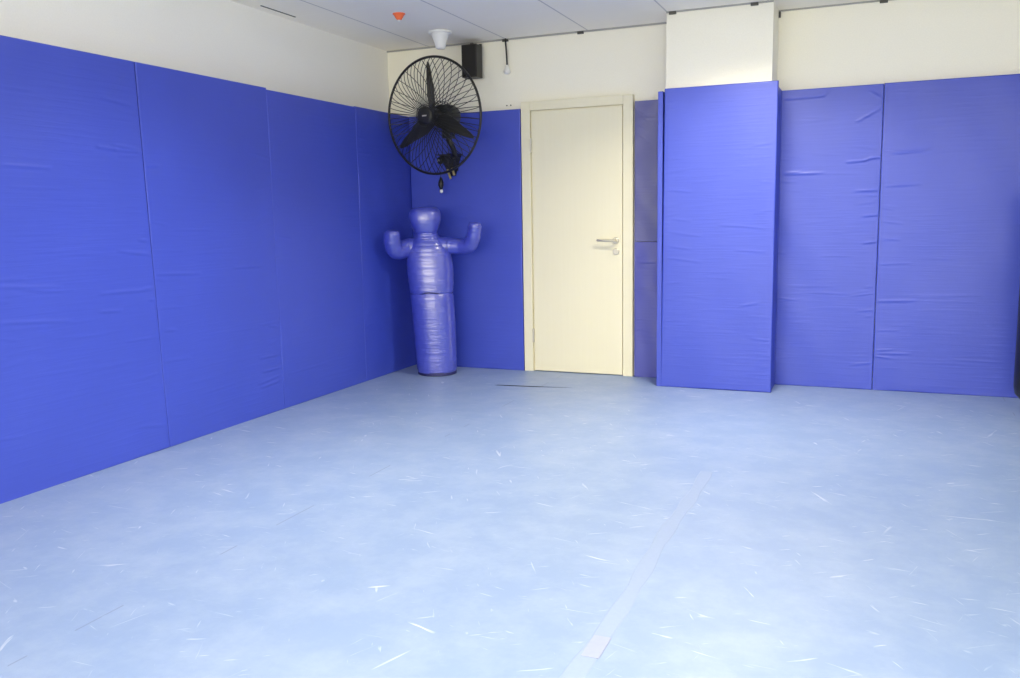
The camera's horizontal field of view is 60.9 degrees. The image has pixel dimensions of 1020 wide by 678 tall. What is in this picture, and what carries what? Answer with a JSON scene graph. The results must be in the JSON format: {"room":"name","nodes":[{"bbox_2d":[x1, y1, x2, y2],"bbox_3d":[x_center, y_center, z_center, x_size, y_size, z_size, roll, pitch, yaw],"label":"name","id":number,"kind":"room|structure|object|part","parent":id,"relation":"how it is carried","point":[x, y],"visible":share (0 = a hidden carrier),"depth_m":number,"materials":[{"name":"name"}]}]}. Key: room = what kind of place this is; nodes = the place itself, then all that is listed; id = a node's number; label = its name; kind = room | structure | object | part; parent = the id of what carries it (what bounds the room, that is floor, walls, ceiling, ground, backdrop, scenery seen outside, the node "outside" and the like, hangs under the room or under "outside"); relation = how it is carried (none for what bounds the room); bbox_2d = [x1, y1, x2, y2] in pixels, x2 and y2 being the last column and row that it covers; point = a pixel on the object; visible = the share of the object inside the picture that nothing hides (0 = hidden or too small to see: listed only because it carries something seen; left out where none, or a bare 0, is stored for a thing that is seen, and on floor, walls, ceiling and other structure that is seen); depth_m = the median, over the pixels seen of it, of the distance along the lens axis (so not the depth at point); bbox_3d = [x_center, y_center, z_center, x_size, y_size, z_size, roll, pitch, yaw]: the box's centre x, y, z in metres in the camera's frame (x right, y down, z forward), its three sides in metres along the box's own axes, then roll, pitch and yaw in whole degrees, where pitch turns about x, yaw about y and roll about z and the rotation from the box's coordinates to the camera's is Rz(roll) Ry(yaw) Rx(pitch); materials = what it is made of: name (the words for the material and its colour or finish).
{"room":"exercise studio","nodes":[
{"label":"exercise studio","id":0,"kind":"room"},
{"bbox_2d":[0,0,388,112],"bbox_3d":[-2.711,-0.482,3.299,0.342,2.590,9.300,2,9,23],"label":"wall","id":1,"kind":"structure","parent":0,"point":[229,40],"depth_m":5.29,"materials":[{"name":"white paint"}]},
{"bbox_2d":[0,35,169,503],"bbox_3d":[-2.120,-0.350,4.196,0.063,2.055,1.022,2,9,23],"label":"mat","id":2,"kind":"object","parent":1,"relation":"attached to","point":[82,393],"visible":1,"depth_m":4.16,"materials":[{"name":"blue plastic"}]},
{"bbox_2d":[134,62,284,446],"bbox_3d":[-1.733,-0.486,5.109,0.063,2.055,1.061,2,9,23],"label":"mat","id":3,"kind":"object","parent":1,"relation":"attached to","point":[205,139],"visible":0.99,"depth_m":5.03,"materials":[{"name":"blue plastic"}]},
{"bbox_2d":[266,90,366,407],"bbox_3d":[-1.335,-0.621,6.048,0.062,2.045,1.014,2,9,23],"label":"mat","id":4,"kind":"object","parent":1,"relation":"attached to","point":[313,143],"visible":0.99,"depth_m":5.98,"materials":[{"name":"blue plastic"}]},
{"bbox_2d":[353,106,416,380],"bbox_3d":[-0.978,-0.749,6.888,0.063,2.050,0.827,2,9,23],"label":"mat","id":5,"kind":"object","parent":1,"relation":"attached to","point":[384,177],"visible":0.8,"depth_m":6.79,"materials":[{"name":"blue plastic"}]},
{"bbox_2d":[0,364,1019,677],"bbox_3d":[0.428,0.945,2.180,7.300,0.035,9.300,2,9,23],"label":"floor","id":6,"kind":"structure","parent":0,"point":[470,522],"depth_m":3.34,"materials":[{"name":"blue plastic"}]},
{"bbox_2d":[384,207,481,376],"bbox_3d":[-0.583,-0.374,6.809,0.750,1.316,0.394,-1,8,0],"label":"grappling dummy","id":7,"kind":"object","parent":6,"relation":"on","point":[430,273],"visible":1,"depth_m":6.71,"materials":[{"name":"blue plastic"}]},
{"bbox_3d":[-0.831,-0.734,6.719,0.354,0.235,0.189,-8,11,-40],"label":"arm","id":8,"kind":"part","parent":7,"relation":"part of","materials":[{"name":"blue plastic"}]},
{"bbox_3d":[-0.392,-0.776,6.716,0.401,0.260,0.167,2,9,23],"label":"arm","id":9,"kind":"part","parent":7,"relation":"part of","materials":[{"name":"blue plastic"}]},
{"bbox_2d":[559,471,711,677],"bbox_3d":[0.195,0.902,2.382,0.076,0.002,3.900,2,9,22],"label":"tape","id":10,"kind":"object","parent":6,"relation":"on","point":[582,663],"visible":1,"depth_m":2.85,"materials":[{"name":"white plastic"}]},
{"bbox_2d":[230,0,871,50],"bbox_3d":[0.424,-1.784,1.775,7.200,0.300,9.300,2,9,23],"label":"ceiling","id":11,"kind":"structure","parent":0,"point":[373,23],"depth_m":5.90,"materials":[{"name":"tile"}]},
{"bbox_2d":[260,5,294,16],"bbox_3d":[-1.518,-2.148,5.691,0.008,0.004,0.360,2,9,23],"label":"trim","id":12,"kind":"structure","parent":11,"relation":"in","point":[260,5],"depth_m":5.68,"materials":[{"name":"grey metal"}]},
{"bbox_2d":[393,12,404,21],"bbox_3d":[-0.745,-2.156,5.823,0.084,0.054,0.084,2,9,23],"label":"beacon","id":13,"kind":"object","parent":11,"relation":"attached to","point":[398,15],"visible":1,"depth_m":5.80,"materials":[{"name":"orange plastic"}]},
{"bbox_2d":[428,29,451,49],"bbox_3d":[-0.515,-2.208,6.414,0.175,0.125,0.175,2,9,23],"label":"ceiling light","id":14,"kind":"object","parent":11,"relation":"attached to","point":[440,36],"depth_m":6.37,"materials":[{"name":"white plastic"}]},
{"bbox_3d":[-0.516,-2.261,6.406,0.175,0.017,0.175,2,9,23],"label":"mounting plate","id":15,"kind":"part","parent":14,"relation":"part of","materials":[{"name":"white plastic"}]},
{"bbox_2d":[504,38,510,73],"bbox_3d":[-0.024,-2.183,6.698,0.053,0.269,0.053,2,9,23],"label":"hanging cable","id":16,"kind":"object","parent":11,"relation":"hanging from","point":[507,69],"visible":1,"depth_m":6.69,"materials":[{"name":"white plastic"}]},
{"bbox_3d":[-0.030,-2.216,6.697,0.025,0.204,0.015,5,10,37],"label":"cord","id":17,"kind":"part","parent":16,"relation":"part of","materials":[{"name":"black plastic"}]},
{"bbox_2d":[1013,285,1019,398],"bbox_3d":[3.189,-0.867,5.015,0.364,2.522,0.364,2,9,23],"label":"bag","id":18,"kind":"object","parent":11,"relation":"hanging from","point":[1016,384],"visible":1,"depth_m":5.18,"materials":[{"name":"fabric"}]},
{"bbox_2d":[388,0,1019,378],"bbox_3d":[2.201,-0.969,6.104,6.800,2.590,0.250,2,9,23],"label":"wall","id":19,"kind":"structure","parent":0,"point":[892,41],"depth_m":5.92,"materials":[{"name":"white paint"}]},
{"bbox_2d":[409,109,524,369],"bbox_3d":[-0.348,-0.782,7.044,0.978,2.050,0.054,2,9,23],"label":"mat","id":20,"kind":"object","parent":19,"relation":"attached to","point":[486,189],"visible":0.6,"depth_m":6.97,"materials":[{"name":"blue plastic"}]},
{"bbox_2d":[388,55,481,192],"bbox_3d":[-0.588,-1.615,6.561,0.588,0.997,0.759,-3,8,-16],"label":"wall fan","id":21,"kind":"object","parent":20,"relation":"attached to","point":[447,117],"visible":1,"depth_m":6.46,"materials":[{"name":"black metal"}]},
{"bbox_3d":[-0.719,-1.574,6.611,0.320,0.224,0.064,4,9,30],"label":"blade","id":22,"kind":"part","parent":21,"relation":"part of","materials":[{"name":"black plastic"}]},
{"bbox_3d":[-0.598,-1.890,6.468,0.034,0.345,0.116,-5,9,-26],"label":"blade","id":23,"kind":"part","parent":21,"relation":"part of","materials":[{"name":"black plastic"}]},
{"bbox_3d":[-0.490,-1.702,6.636,0.186,0.189,0.186,4,9,32],"label":"motor","id":24,"kind":"part","parent":21,"relation":"part of","materials":[{"name":"black metal"}]},
{"bbox_3d":[-0.445,-1.497,6.792,0.080,0.228,0.283,-1,8,3],"label":"arm","id":25,"kind":"part","parent":21,"relation":"part of","materials":[{"name":"black plastic"}]},
{"bbox_3d":[-0.405,-1.580,6.422,0.329,0.207,0.052,3,9,29],"label":"blade","id":26,"kind":"part","parent":21,"relation":"part of","materials":[{"name":"black plastic"}]},
{"bbox_2d":[461,43,482,79],"bbox_3d":[-0.285,-2.166,6.750,0.128,0.270,0.170,2,9,23],"label":"wall speaker","id":27,"kind":"object","parent":19,"relation":"attached to","point":[471,53],"visible":0.98,"depth_m":6.68,"materials":[{"name":"plastic"}]},
{"bbox_2d":[462,45,475,76],"bbox_3d":[-0.318,-2.143,6.677,0.114,0.229,0.004,2,9,23],"label":"grille","id":28,"kind":"object","parent":27,"relation":"attached to","point":[468,51],"depth_m":6.67,"materials":[{"name":"fabric"}]},
{"bbox_2d":[387,22,666,52],"bbox_3d":[0.090,-2.305,6.654,2.382,0.022,0.016,2,9,23],"label":"trim","id":29,"kind":"structure","parent":19,"relation":"attached to","point":[651,24],"depth_m":6.60,"materials":[{"name":"grey metal"}]},
{"bbox_2d":[521,94,633,375],"bbox_3d":[0.509,-0.769,6.662,0.886,2.100,0.095,2,9,23],"label":"door","id":30,"kind":"structure","parent":19,"relation":"in","point":[577,154],"depth_m":6.66,"materials":[{"name":"beige laminate"}]},
{"bbox_3d":[0.737,-0.742,6.550,0.166,0.052,0.057,2,9,23],"label":"handle","id":31,"kind":"part","parent":30,"relation":"part of","materials":[{"name":"metal"}]},
{"bbox_2d":[634,242,656,377],"bbox_3d":[1.079,-0.216,6.523,0.286,1.024,0.054,2,9,23],"label":"mat","id":32,"kind":"object","parent":19,"relation":"attached to","point":[645,253],"visible":0.53,"depth_m":6.52,"materials":[{"name":"blue plastic"}]},
{"bbox_2d":[634,100,657,241],"bbox_3d":[1.060,-1.232,6.378,0.286,1.022,0.057,2,9,23],"label":"mat","id":33,"kind":"object","parent":19,"relation":"attached to","point":[646,111],"visible":0.65,"depth_m":6.38,"materials":[{"name":"blue plastic"}]},
{"bbox_2d":[775,84,883,389],"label":"mat","id":34,"kind":"object","parent":19,"relation":"attached to","point":[831,137],"visible":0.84,"depth_m":5.96,"materials":[{"name":"blue plastic"}]},
{"bbox_2d":[779,0,890,17],"bbox_3d":[3.548,-2.149,5.208,3.715,0.050,0.020,2,9,23],"label":"trim","id":35,"kind":"structure","parent":19,"relation":"attached to","point":[880,1],"depth_m":5.78,"materials":[{"name":"grey metal"}]},
{"bbox_2d":[872,74,1019,397],"bbox_3d":[2.950,-0.649,5.665,1.005,2.053,0.055,2,9,23],"label":"mat","id":36,"kind":"object","parent":19,"relation":"attached to","point":[948,282],"visible":0.99,"depth_m":5.67,"materials":[{"name":"blue plastic"}]},
{"bbox_2d":[666,2,778,88],"bbox_3d":[1.476,-0.955,6.102,0.703,2.590,0.318,2,9,23],"label":"column","id":37,"kind":"structure","parent":0,"point":[733,44],"depth_m":5.81,"materials":[{"name":"white paint"}]},
{"bbox_2d":[656,91,664,385],"bbox_3d":[1.110,-0.702,6.247,0.038,2.062,0.303,2,9,23],"label":"mat","id":38,"kind":"object","parent":37,"relation":"attached to","point":[661,95],"visible":0.53,"depth_m":6.09,"materials":[{"name":"blue plastic"}]},
{"bbox_2d":[661,80,778,392],"bbox_3d":[1.423,-0.676,5.964,0.763,2.078,0.047,2,9,23],"label":"mat","id":39,"kind":"object","parent":37,"relation":"attached to","point":[720,141],"visible":1,"depth_m":5.94,"materials":[{"name":"blue plastic"}]},
{"bbox_2d":[666,0,773,14],"bbox_3d":[1.389,-2.204,5.770,0.703,0.022,0.016,2,9,23],"label":"trim","id":40,"kind":"structure","parent":37,"relation":"attached to","point":[768,1],"depth_m":5.76,"materials":[{"name":"grey metal"}]},
{"bbox_2d":[771,88,781,389],"bbox_3d":[1.816,-0.670,5.970,0.041,2.050,0.262,2,9,23],"label":"mat","id":41,"kind":"object","parent":37,"relation":"attached to","point":[780,90],"visible":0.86,"depth_m":5.97,"materials":[{"name":"blue plastic"}]}
]}

